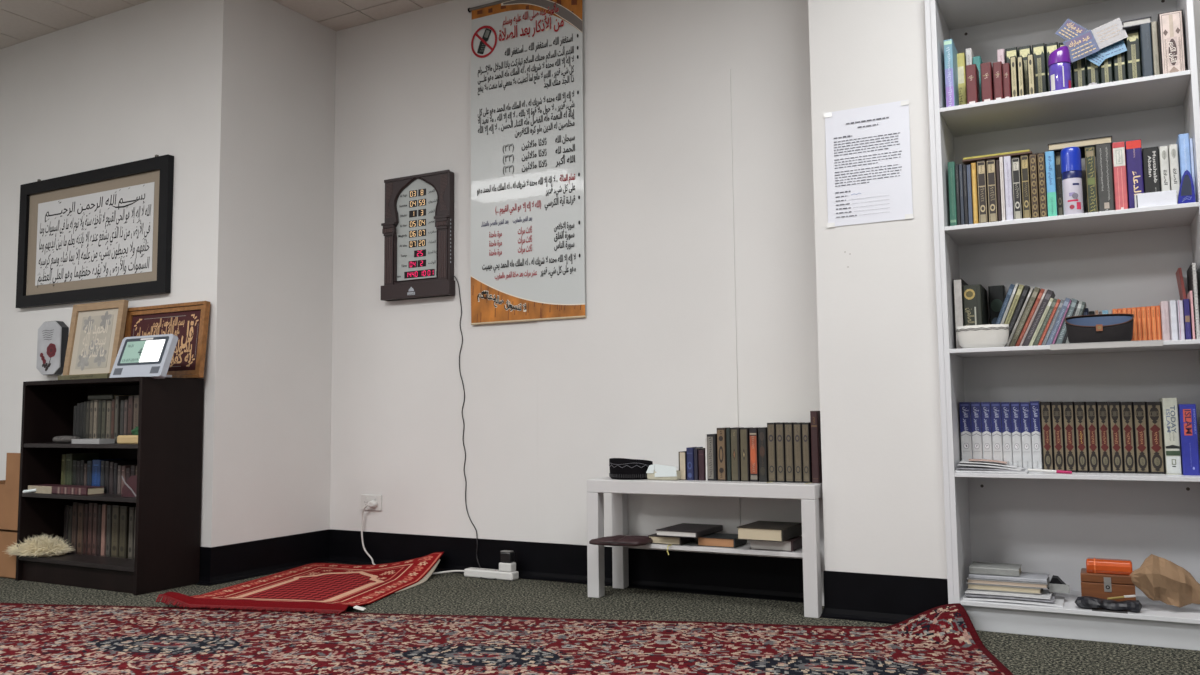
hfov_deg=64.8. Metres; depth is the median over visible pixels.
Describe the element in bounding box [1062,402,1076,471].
book
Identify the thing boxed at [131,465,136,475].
book
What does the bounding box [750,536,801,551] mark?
book
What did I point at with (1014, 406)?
book
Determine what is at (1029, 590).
book
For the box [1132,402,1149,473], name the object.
book
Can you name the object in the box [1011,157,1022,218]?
book
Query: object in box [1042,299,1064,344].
book
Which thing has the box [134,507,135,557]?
book
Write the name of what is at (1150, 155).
book
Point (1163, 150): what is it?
book
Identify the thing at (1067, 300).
book
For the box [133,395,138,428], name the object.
book
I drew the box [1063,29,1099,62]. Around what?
card
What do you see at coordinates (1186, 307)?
book
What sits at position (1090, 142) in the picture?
book
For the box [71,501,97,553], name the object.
book
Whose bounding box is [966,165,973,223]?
book
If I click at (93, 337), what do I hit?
print
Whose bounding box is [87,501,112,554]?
book
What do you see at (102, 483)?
book
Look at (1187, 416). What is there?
book
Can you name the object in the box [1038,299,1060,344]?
book
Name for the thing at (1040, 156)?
book
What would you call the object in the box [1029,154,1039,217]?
book
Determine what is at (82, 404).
book
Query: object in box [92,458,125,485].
book
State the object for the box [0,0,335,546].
wall
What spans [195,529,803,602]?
baseboard
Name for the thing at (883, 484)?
wall column
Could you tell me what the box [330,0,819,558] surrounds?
wall
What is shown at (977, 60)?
book
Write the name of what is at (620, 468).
hat
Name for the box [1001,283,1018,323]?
book
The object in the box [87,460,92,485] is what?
book
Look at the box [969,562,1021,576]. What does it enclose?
book
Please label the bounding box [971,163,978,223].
book
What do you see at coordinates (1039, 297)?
book
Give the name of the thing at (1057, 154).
book
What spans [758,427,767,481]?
book
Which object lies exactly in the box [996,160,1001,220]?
book
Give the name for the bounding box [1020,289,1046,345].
book
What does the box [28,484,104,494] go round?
book
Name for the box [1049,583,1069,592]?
box
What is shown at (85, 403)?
book
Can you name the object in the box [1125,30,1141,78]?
book
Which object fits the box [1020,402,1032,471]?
book
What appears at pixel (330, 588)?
mat
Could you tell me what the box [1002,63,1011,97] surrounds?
book
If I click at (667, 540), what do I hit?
book
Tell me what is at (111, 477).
book
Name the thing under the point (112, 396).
book
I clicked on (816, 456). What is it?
book
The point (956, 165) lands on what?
book
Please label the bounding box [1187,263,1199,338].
book
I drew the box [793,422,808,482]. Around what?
book
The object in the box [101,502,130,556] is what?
book
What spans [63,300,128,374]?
picture frame
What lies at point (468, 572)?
lead
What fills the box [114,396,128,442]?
book
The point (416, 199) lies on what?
clock face
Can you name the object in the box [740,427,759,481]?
book
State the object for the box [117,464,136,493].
book
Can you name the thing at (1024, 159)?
book
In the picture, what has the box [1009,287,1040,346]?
book
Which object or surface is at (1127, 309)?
book
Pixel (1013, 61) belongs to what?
book
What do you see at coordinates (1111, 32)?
card
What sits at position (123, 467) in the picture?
book
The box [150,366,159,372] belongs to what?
speaker grille
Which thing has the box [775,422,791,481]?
book
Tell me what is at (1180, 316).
book
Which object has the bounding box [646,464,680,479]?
pack
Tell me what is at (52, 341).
plaque
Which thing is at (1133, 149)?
book
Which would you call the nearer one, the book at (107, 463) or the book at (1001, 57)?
the book at (1001, 57)
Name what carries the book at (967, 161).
on the book at (1001, 162)
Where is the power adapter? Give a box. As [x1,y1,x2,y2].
[499,550,515,571]
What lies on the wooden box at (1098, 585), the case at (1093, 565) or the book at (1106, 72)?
the case at (1093, 565)
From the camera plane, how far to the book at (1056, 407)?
3.05 m
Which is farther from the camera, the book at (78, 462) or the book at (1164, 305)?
the book at (78, 462)
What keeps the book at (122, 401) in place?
on the bookcase at (167, 453)
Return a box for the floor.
[0,562,1199,674]
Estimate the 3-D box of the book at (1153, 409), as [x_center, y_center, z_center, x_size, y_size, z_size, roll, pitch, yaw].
[1.756,0.315,2.996,0.040,0.222,0.172,-3,-5,28]
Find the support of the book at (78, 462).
on the bookcase at (167, 453)
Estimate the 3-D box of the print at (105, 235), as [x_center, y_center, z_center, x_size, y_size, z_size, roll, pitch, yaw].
[-2.438,-0.480,4.541,0.884,0.430,0.002,-3,-5,28]
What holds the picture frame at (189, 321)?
on the bookcase at (167, 453)
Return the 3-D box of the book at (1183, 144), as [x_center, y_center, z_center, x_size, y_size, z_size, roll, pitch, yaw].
[1.822,-0.503,2.951,0.027,0.226,0.170,-3,-5,28]
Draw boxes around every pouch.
[589,535,652,545]
[1064,314,1133,342]
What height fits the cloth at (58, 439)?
0.032 m
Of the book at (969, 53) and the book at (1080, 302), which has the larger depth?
the book at (969, 53)
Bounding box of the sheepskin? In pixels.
[2,533,73,557]
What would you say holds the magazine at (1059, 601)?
on the bookcase at (1042, 522)
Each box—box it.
[0,453,19,530]
[0,530,16,578]
[117,435,137,443]
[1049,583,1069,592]
[1080,568,1135,600]
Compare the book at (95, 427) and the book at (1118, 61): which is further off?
the book at (95, 427)
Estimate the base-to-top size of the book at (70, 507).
0.208 m
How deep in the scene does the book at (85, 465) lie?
4.17 m
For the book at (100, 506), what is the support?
on the bookcase at (167, 453)
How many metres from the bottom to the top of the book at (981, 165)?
0.222 m
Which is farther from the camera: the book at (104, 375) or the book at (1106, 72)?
the book at (104, 375)
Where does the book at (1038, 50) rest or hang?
on the bookcase at (1042, 522)
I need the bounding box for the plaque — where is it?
[36,321,68,374]
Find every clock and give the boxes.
[110,334,177,378]
[381,170,495,579]
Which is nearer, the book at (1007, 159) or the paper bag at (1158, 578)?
the paper bag at (1158, 578)
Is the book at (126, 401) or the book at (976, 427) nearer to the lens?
the book at (976, 427)
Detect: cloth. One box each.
[52,436,80,442]
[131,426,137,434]
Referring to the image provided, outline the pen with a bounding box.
[1028,469,1071,473]
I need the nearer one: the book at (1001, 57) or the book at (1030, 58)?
the book at (1030, 58)
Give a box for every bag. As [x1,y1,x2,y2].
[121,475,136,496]
[1075,596,1142,611]
[1129,554,1199,607]
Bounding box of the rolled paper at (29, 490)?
[23,489,35,492]
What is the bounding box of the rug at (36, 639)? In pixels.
[0,603,1012,674]
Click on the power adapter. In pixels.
(507, 564)
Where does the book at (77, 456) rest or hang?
on the bookcase at (167, 453)
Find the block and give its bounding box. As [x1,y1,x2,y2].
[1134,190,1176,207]
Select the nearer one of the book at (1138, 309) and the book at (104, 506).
the book at (1138, 309)
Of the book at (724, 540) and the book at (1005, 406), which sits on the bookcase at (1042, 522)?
the book at (1005, 406)
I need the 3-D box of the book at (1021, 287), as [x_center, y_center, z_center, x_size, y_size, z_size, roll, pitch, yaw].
[1.383,-0.064,3.180,0.098,0.211,0.135,-3,-5,28]
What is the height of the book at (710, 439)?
0.172 m
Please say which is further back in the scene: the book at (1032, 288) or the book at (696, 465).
the book at (696, 465)
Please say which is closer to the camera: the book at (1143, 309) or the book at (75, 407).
the book at (1143, 309)
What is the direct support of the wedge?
on the bookcase at (1042, 522)
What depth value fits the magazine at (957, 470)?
3.04 m
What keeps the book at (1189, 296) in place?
on the bookcase at (1042, 522)
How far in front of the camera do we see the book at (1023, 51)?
3.21 m
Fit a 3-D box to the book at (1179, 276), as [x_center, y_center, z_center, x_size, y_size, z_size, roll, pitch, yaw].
[1.860,-0.098,3.008,0.031,0.235,0.130,-3,-5,28]
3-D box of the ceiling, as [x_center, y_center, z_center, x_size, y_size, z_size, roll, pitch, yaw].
[-1.602,-1.946,1.023,9.200,0.119,7.630,-3,-5,28]
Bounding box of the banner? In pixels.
[468,0,585,324]
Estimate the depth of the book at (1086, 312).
3.10 m
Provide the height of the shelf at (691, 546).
0.015 m
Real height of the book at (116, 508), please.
0.223 m
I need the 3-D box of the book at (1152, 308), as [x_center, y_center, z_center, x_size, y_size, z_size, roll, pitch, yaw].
[1.755,-0.036,3.002,0.012,0.117,0.130,-3,-5,28]
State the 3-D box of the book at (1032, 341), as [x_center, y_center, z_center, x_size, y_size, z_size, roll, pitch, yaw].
[1.464,-0.043,3.133,0.082,0.160,0.135,-3,-5,28]
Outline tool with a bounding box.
[1107,595,1135,599]
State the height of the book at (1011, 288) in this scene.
0.214 m
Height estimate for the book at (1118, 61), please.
0.208 m
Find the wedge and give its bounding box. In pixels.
[1048,575,1064,588]
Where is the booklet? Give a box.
[71,439,114,443]
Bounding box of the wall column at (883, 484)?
[808,0,946,578]
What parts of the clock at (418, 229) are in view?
cornice, casing, power cord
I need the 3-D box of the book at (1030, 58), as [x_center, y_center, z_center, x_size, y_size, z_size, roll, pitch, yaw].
[1.434,-0.851,3.139,0.019,0.154,0.091,-3,-5,28]
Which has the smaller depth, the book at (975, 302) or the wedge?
the wedge
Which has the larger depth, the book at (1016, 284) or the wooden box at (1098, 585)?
the book at (1016, 284)
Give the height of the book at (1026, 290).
0.206 m
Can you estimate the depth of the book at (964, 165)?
3.17 m
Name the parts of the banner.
rod, rod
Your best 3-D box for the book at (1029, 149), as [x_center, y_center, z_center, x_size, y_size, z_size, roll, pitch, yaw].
[1.348,-0.603,3.203,0.206,0.007,0.140,-3,-5,28]
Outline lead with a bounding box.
[361,500,518,580]
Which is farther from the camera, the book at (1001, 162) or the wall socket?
the wall socket
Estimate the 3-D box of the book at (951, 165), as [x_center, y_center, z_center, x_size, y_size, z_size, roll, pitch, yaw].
[1.226,-0.474,3.262,0.022,0.231,0.160,-3,-5,28]
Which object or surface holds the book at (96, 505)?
on the bookcase at (167, 453)
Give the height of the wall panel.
1.930 m
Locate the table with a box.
[587,477,824,617]
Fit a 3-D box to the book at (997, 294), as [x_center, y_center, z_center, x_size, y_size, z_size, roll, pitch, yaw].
[1.390,-0.064,3.302,0.050,0.229,0.060,-3,-5,28]
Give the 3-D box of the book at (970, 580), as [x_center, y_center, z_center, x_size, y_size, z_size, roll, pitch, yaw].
[1.332,0.794,3.088,0.240,0.014,0.120,-3,-5,28]
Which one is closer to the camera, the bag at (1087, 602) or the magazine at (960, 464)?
the bag at (1087, 602)
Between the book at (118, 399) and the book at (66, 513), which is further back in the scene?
the book at (66, 513)
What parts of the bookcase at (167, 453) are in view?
panel, shelf, shelf, shelf, panel, panel, panel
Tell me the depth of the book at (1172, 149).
2.89 m
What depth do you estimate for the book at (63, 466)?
4.25 m
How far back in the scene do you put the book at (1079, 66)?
3.13 m
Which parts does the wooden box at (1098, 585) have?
lid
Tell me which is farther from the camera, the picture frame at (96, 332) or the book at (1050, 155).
the picture frame at (96, 332)
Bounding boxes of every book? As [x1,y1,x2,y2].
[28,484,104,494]
[58,373,110,379]
[61,454,65,484]
[64,505,72,552]
[65,453,98,484]
[68,506,72,552]
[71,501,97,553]
[72,459,96,484]
[73,406,76,435]
[76,403,80,436]
[76,461,80,484]
[77,501,102,553]
[79,403,83,438]
[80,459,97,484]
[83,402,86,438]
[83,503,88,554]
[84,464,86,485]
[86,401,90,438]
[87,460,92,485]
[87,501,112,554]
[88,394,133,399]
[89,400,93,438]
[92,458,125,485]
[92,502,115,555]
[93,400,99,438]
[97,400,101,438]
[97,505,101,555]
[100,459,130,490]
[101,400,111,438]
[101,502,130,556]
[104,460,135,493]
[106,401,111,438]
[106,503,129,556]
[109,461,136,493]
[111,399,114,438]
[111,503,135,557]
[113,462,136,493]
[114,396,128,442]
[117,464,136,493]
[119,505,135,558]
[120,400,124,434]
[121,465,130,493]
[124,400,128,434]
[126,468,130,481]
[128,396,133,434]
[128,507,134,558]
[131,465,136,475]
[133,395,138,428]
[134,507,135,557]
[648,533,693,544]
[656,523,722,537]
[679,451,686,479]
[686,447,702,479]
[694,448,704,479]
[697,533,746,547]
[698,449,705,479]
[705,434,717,480]
[717,427,734,480]
[726,427,739,480]
[731,427,748,480]
[737,521,801,541]
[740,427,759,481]
[749,428,758,481]
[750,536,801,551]
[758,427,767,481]
[767,422,783,481]
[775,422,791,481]
[784,422,800,482]
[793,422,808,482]
[802,422,811,482]
[810,411,821,482]
[943,39,958,106]
[947,162,956,225]
[953,278,967,348]
[955,164,960,224]
[957,53,966,104]
[959,164,964,224]
[959,402,972,460]
[962,151,1031,164]
[963,149,1029,159]
[963,164,968,223]
[963,284,988,325]
[965,48,973,64]
[965,64,979,103]
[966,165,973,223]
[967,576,1049,588]
[967,583,1042,593]
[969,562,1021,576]
[969,572,1049,582]
[970,402,982,466]
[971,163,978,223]
[973,56,982,101]
[976,160,988,222]
[980,62,993,101]
[981,402,992,461]
[986,159,998,221]
[988,285,1005,323]
[990,402,1003,463]
[993,61,1003,99]
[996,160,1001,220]
[996,284,1014,323]
[997,49,1005,63]
[999,157,1005,219]
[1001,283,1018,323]
[1001,402,1012,464]
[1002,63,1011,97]
[1003,156,1013,219]
[1004,284,1024,323]
[1004,285,1030,346]
[1005,47,1018,62]
[1006,287,1033,346]
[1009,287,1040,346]
[1010,56,1018,96]
[1010,402,1022,467]
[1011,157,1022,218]
[1015,288,1044,345]
[1017,56,1025,95]
[1018,45,1031,94]
[1020,155,1031,217]
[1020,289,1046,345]
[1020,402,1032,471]
[1022,289,1054,345]
[1027,54,1035,93]
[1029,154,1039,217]
[1029,298,1053,345]
[1030,401,1042,468]
[1032,43,1047,92]
[1033,298,1057,345]
[1037,153,1047,216]
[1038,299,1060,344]
[1040,402,1053,469]
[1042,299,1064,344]
[1045,42,1058,91]
[1045,151,1057,216]
[1046,298,1070,344]
[1048,136,1112,157]
[1051,402,1065,470]
[1052,300,1070,343]
[1055,151,1063,215]
[1055,299,1077,343]
[1059,42,1073,87]
[1062,301,1078,343]
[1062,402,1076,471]
[1065,301,1082,343]
[1073,57,1086,87]
[1074,402,1088,472]
[1078,302,1085,315]
[1083,308,1088,314]
[1084,146,1097,212]
[1085,402,1099,472]
[1086,59,1099,85]
[1095,143,1114,211]
[1097,402,1111,472]
[1099,57,1112,83]
[1108,402,1123,472]
[1112,39,1126,81]
[1112,141,1127,209]
[1120,402,1135,472]
[1122,16,1150,40]
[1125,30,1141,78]
[1125,139,1143,208]
[1126,308,1132,340]
[1131,307,1137,340]
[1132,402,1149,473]
[1136,307,1142,340]
[1139,23,1153,76]
[1141,307,1146,339]
[1142,146,1160,192]
[1146,306,1151,339]
[1146,402,1164,473]
[1150,306,1156,339]
[1151,21,1159,74]
[1155,306,1161,339]
[1157,9,1185,73]
[1158,301,1170,340]
[1159,146,1169,190]
[1159,398,1181,474]
[1168,144,1179,200]
[1169,300,1178,339]
[1176,133,1190,182]
[1176,268,1186,299]
[1176,300,1184,339]
[1178,404,1199,475]
[1183,299,1191,339]
[1186,291,1194,338]
[1187,263,1199,338]
[1189,138,1195,200]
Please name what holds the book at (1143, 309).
on the bookcase at (1042, 522)
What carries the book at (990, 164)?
on the bookcase at (1042, 522)
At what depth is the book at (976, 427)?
3.17 m
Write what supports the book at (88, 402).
on the bookcase at (167, 453)
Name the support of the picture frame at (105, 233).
attached to the wall at (240, 93)
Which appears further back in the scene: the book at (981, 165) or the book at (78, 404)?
the book at (78, 404)
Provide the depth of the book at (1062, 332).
3.04 m
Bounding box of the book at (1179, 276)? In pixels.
[1176,268,1186,299]
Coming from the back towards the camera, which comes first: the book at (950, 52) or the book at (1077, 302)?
the book at (950, 52)
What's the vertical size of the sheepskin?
0.099 m
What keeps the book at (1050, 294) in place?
on the bookcase at (1042, 522)
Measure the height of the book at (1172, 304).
0.125 m
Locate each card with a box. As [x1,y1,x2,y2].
[1055,19,1087,39]
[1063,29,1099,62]
[1086,51,1106,65]
[1091,18,1127,48]
[1099,39,1126,58]
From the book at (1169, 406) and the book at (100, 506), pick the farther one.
the book at (100, 506)
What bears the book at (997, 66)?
on the bookcase at (1042, 522)
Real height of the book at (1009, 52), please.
0.224 m
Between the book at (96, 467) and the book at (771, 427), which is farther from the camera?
the book at (96, 467)
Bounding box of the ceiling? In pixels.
[0,0,451,48]
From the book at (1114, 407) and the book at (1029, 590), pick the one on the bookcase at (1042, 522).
the book at (1114, 407)
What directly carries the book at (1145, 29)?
on the bookcase at (1042, 522)
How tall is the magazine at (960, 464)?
0.018 m
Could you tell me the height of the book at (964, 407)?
0.229 m
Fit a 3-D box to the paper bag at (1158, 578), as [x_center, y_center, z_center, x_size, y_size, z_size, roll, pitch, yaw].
[1.715,0.734,2.853,0.217,0.153,0.095,-3,-5,28]
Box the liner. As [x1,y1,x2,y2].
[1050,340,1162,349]
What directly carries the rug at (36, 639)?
on the floor
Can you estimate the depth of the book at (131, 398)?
4.01 m
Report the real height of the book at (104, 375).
0.026 m
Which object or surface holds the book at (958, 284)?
on the bookcase at (1042, 522)
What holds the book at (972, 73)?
on the bookcase at (1042, 522)
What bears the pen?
on the bookcase at (1042, 522)
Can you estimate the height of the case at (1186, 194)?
0.104 m
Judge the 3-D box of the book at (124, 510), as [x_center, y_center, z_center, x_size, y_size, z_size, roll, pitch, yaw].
[-2.029,0.843,4.126,0.045,0.221,0.121,-3,-5,28]
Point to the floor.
(443, 593)
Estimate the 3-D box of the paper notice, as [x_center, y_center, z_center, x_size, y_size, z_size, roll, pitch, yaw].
[0.933,-0.603,3.300,0.296,0.416,0.004,-3,-5,28]
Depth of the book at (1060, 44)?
3.14 m
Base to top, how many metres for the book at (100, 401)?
0.185 m
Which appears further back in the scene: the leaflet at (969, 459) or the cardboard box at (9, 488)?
the cardboard box at (9, 488)
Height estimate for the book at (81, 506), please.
0.223 m
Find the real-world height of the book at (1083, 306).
0.142 m
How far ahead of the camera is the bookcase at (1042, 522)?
3.17 m
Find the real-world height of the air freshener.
0.152 m
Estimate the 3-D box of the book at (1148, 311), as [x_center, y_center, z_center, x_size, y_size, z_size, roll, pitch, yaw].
[1.744,-0.035,3.008,0.012,0.117,0.130,-3,-5,28]
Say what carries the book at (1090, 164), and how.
on the bookcase at (1042, 522)
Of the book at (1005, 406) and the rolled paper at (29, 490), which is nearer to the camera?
the book at (1005, 406)
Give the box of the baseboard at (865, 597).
[820,571,947,623]
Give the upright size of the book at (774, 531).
0.044 m
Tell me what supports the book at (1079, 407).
on the bookcase at (1042, 522)
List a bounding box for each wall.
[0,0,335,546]
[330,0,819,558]
[1193,0,1199,101]
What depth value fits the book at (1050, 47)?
3.17 m
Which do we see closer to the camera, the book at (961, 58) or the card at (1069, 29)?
the card at (1069, 29)
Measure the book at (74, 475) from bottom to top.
0.140 m
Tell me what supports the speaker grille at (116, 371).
attached to the digital clock at (150, 355)
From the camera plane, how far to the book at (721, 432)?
3.53 m
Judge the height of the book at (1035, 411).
0.229 m
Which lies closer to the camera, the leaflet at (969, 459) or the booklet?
the leaflet at (969, 459)
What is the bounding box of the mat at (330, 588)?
[156,552,443,614]
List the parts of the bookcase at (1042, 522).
panel, panel, shelf, shelf, shelf, shelf, shelf, panel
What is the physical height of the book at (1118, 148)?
0.226 m
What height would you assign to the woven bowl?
0.076 m
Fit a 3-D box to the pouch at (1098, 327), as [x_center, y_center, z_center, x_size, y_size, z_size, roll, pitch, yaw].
[1.558,-0.029,2.951,0.193,0.095,0.100,-3,-5,28]
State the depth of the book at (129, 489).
3.90 m
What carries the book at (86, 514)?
on the bookcase at (167, 453)
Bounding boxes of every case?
[1086,558,1132,574]
[1177,170,1195,203]
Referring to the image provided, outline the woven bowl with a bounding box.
[956,324,1009,347]
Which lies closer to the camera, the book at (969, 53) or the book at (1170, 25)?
the book at (1170, 25)
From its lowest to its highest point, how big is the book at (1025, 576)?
0.012 m
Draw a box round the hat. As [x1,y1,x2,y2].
[609,458,652,479]
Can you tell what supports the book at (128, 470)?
on the bookcase at (167, 453)
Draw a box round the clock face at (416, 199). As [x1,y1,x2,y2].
[396,179,437,280]
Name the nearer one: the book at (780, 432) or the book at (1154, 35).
the book at (1154, 35)
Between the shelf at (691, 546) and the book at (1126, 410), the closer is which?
the book at (1126, 410)
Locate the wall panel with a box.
[537,69,740,554]
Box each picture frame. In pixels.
[16,154,173,308]
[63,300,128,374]
[123,301,209,377]
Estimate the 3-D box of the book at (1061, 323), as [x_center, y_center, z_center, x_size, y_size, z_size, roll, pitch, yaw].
[1.517,-0.041,3.104,0.066,0.149,0.136,-3,-5,28]
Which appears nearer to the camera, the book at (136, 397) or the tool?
the tool
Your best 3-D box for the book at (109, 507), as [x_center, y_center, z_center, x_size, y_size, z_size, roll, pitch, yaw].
[-2.114,0.847,4.172,0.028,0.221,0.121,-3,-5,28]
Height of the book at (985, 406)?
0.228 m
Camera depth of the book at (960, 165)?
3.18 m
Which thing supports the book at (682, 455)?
on the table
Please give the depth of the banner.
4.22 m
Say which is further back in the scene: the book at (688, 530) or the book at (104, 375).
the book at (104, 375)
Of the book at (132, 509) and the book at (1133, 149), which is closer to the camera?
the book at (1133, 149)
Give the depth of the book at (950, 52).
3.23 m
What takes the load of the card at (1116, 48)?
on the bookcase at (1042, 522)
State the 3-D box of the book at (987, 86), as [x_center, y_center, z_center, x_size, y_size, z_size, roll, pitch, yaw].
[1.312,-0.843,3.201,0.034,0.151,0.086,-3,-5,28]
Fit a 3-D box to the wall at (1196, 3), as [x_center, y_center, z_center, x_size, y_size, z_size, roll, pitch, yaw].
[2.683,-0.438,2.835,3.080,2.678,0.205,-3,-5,28]
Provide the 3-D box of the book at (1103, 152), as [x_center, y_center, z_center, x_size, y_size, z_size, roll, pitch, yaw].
[1.630,-0.492,3.053,0.044,0.225,0.171,-3,-5,28]
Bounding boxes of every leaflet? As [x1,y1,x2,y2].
[969,459,1006,463]
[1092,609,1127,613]
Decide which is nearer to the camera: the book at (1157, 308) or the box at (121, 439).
the book at (1157, 308)
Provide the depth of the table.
3.48 m
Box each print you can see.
[35,182,154,287]
[69,308,117,374]
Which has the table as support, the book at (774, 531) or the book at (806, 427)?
the book at (806, 427)
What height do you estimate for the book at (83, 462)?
0.140 m
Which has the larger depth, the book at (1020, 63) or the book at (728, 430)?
the book at (728, 430)
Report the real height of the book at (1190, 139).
0.209 m
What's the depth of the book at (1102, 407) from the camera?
2.99 m
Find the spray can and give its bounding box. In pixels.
[1060,147,1083,214]
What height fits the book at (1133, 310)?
0.116 m
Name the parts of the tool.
handle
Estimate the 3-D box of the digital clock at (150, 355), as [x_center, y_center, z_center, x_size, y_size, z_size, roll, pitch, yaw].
[-1.909,0.084,3.975,0.325,0.186,0.105,-3,-5,28]
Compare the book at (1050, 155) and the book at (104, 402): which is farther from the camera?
the book at (104, 402)
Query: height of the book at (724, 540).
0.034 m
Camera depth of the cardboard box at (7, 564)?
4.24 m
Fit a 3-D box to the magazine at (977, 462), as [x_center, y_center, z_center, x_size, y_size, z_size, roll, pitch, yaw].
[1.270,0.414,3.091,0.170,0.018,0.095,-3,-5,25]
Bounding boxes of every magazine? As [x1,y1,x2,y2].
[955,469,1028,473]
[956,466,1024,471]
[957,463,1024,470]
[960,461,1016,467]
[963,596,1064,606]
[965,589,1052,599]
[965,593,1055,602]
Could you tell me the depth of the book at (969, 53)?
3.31 m
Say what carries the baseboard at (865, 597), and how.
attached to the wall column at (883, 484)
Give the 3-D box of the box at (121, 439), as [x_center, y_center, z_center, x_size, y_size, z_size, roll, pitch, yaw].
[-1.925,0.423,3.921,0.165,0.036,0.060,-3,-5,28]
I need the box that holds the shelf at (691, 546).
[623,535,802,557]
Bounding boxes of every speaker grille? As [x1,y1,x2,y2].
[113,368,122,374]
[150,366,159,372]
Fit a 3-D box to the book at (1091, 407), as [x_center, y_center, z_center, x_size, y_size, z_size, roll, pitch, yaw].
[1.604,0.322,3.077,0.031,0.225,0.172,-3,-5,28]
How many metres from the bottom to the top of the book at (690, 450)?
0.122 m
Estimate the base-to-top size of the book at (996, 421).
0.228 m
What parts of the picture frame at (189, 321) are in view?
calligraphy panel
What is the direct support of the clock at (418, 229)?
attached to the wall at (403, 81)
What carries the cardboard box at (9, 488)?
on the cardboard box at (7, 564)
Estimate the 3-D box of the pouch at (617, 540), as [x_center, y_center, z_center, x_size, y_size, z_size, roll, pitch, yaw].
[0.086,0.769,3.594,0.220,0.027,0.164,-2,-5,21]
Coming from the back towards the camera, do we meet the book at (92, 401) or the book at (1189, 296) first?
the book at (92, 401)
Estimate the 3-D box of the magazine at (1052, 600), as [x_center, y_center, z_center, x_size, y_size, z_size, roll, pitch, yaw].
[1.327,0.830,3.057,0.259,0.007,0.150,-3,-5,27]
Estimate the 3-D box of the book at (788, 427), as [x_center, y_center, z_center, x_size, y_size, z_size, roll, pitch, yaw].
[0.716,0.420,3.472,0.031,0.214,0.151,-3,-5,28]
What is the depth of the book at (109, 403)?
4.08 m
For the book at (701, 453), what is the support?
on the table
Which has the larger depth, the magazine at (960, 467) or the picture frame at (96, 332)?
the picture frame at (96, 332)
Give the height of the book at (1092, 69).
0.212 m
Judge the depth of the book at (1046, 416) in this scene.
3.06 m
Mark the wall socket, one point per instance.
(365, 499)
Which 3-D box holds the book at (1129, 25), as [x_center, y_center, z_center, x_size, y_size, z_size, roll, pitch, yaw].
[1.749,-1.005,3.085,0.081,0.022,0.130,-3,-5,28]
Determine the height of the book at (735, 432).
0.196 m
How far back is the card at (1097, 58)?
3.09 m
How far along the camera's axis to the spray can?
2.98 m
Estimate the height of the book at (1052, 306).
0.158 m
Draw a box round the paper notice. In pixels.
[824,100,913,227]
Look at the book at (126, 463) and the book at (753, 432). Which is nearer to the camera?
the book at (753, 432)
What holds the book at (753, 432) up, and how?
on the table
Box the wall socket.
[361,494,381,510]
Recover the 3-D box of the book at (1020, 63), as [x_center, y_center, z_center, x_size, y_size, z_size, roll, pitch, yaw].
[1.406,-0.849,3.154,0.016,0.152,0.091,-3,-5,28]
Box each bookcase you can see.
[15,377,203,594]
[924,0,1199,650]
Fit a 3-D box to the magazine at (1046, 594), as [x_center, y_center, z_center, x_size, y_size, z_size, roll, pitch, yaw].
[1.325,0.822,3.062,0.249,0.005,0.150,-3,-5,28]
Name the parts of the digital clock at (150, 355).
lcd panel, lit panel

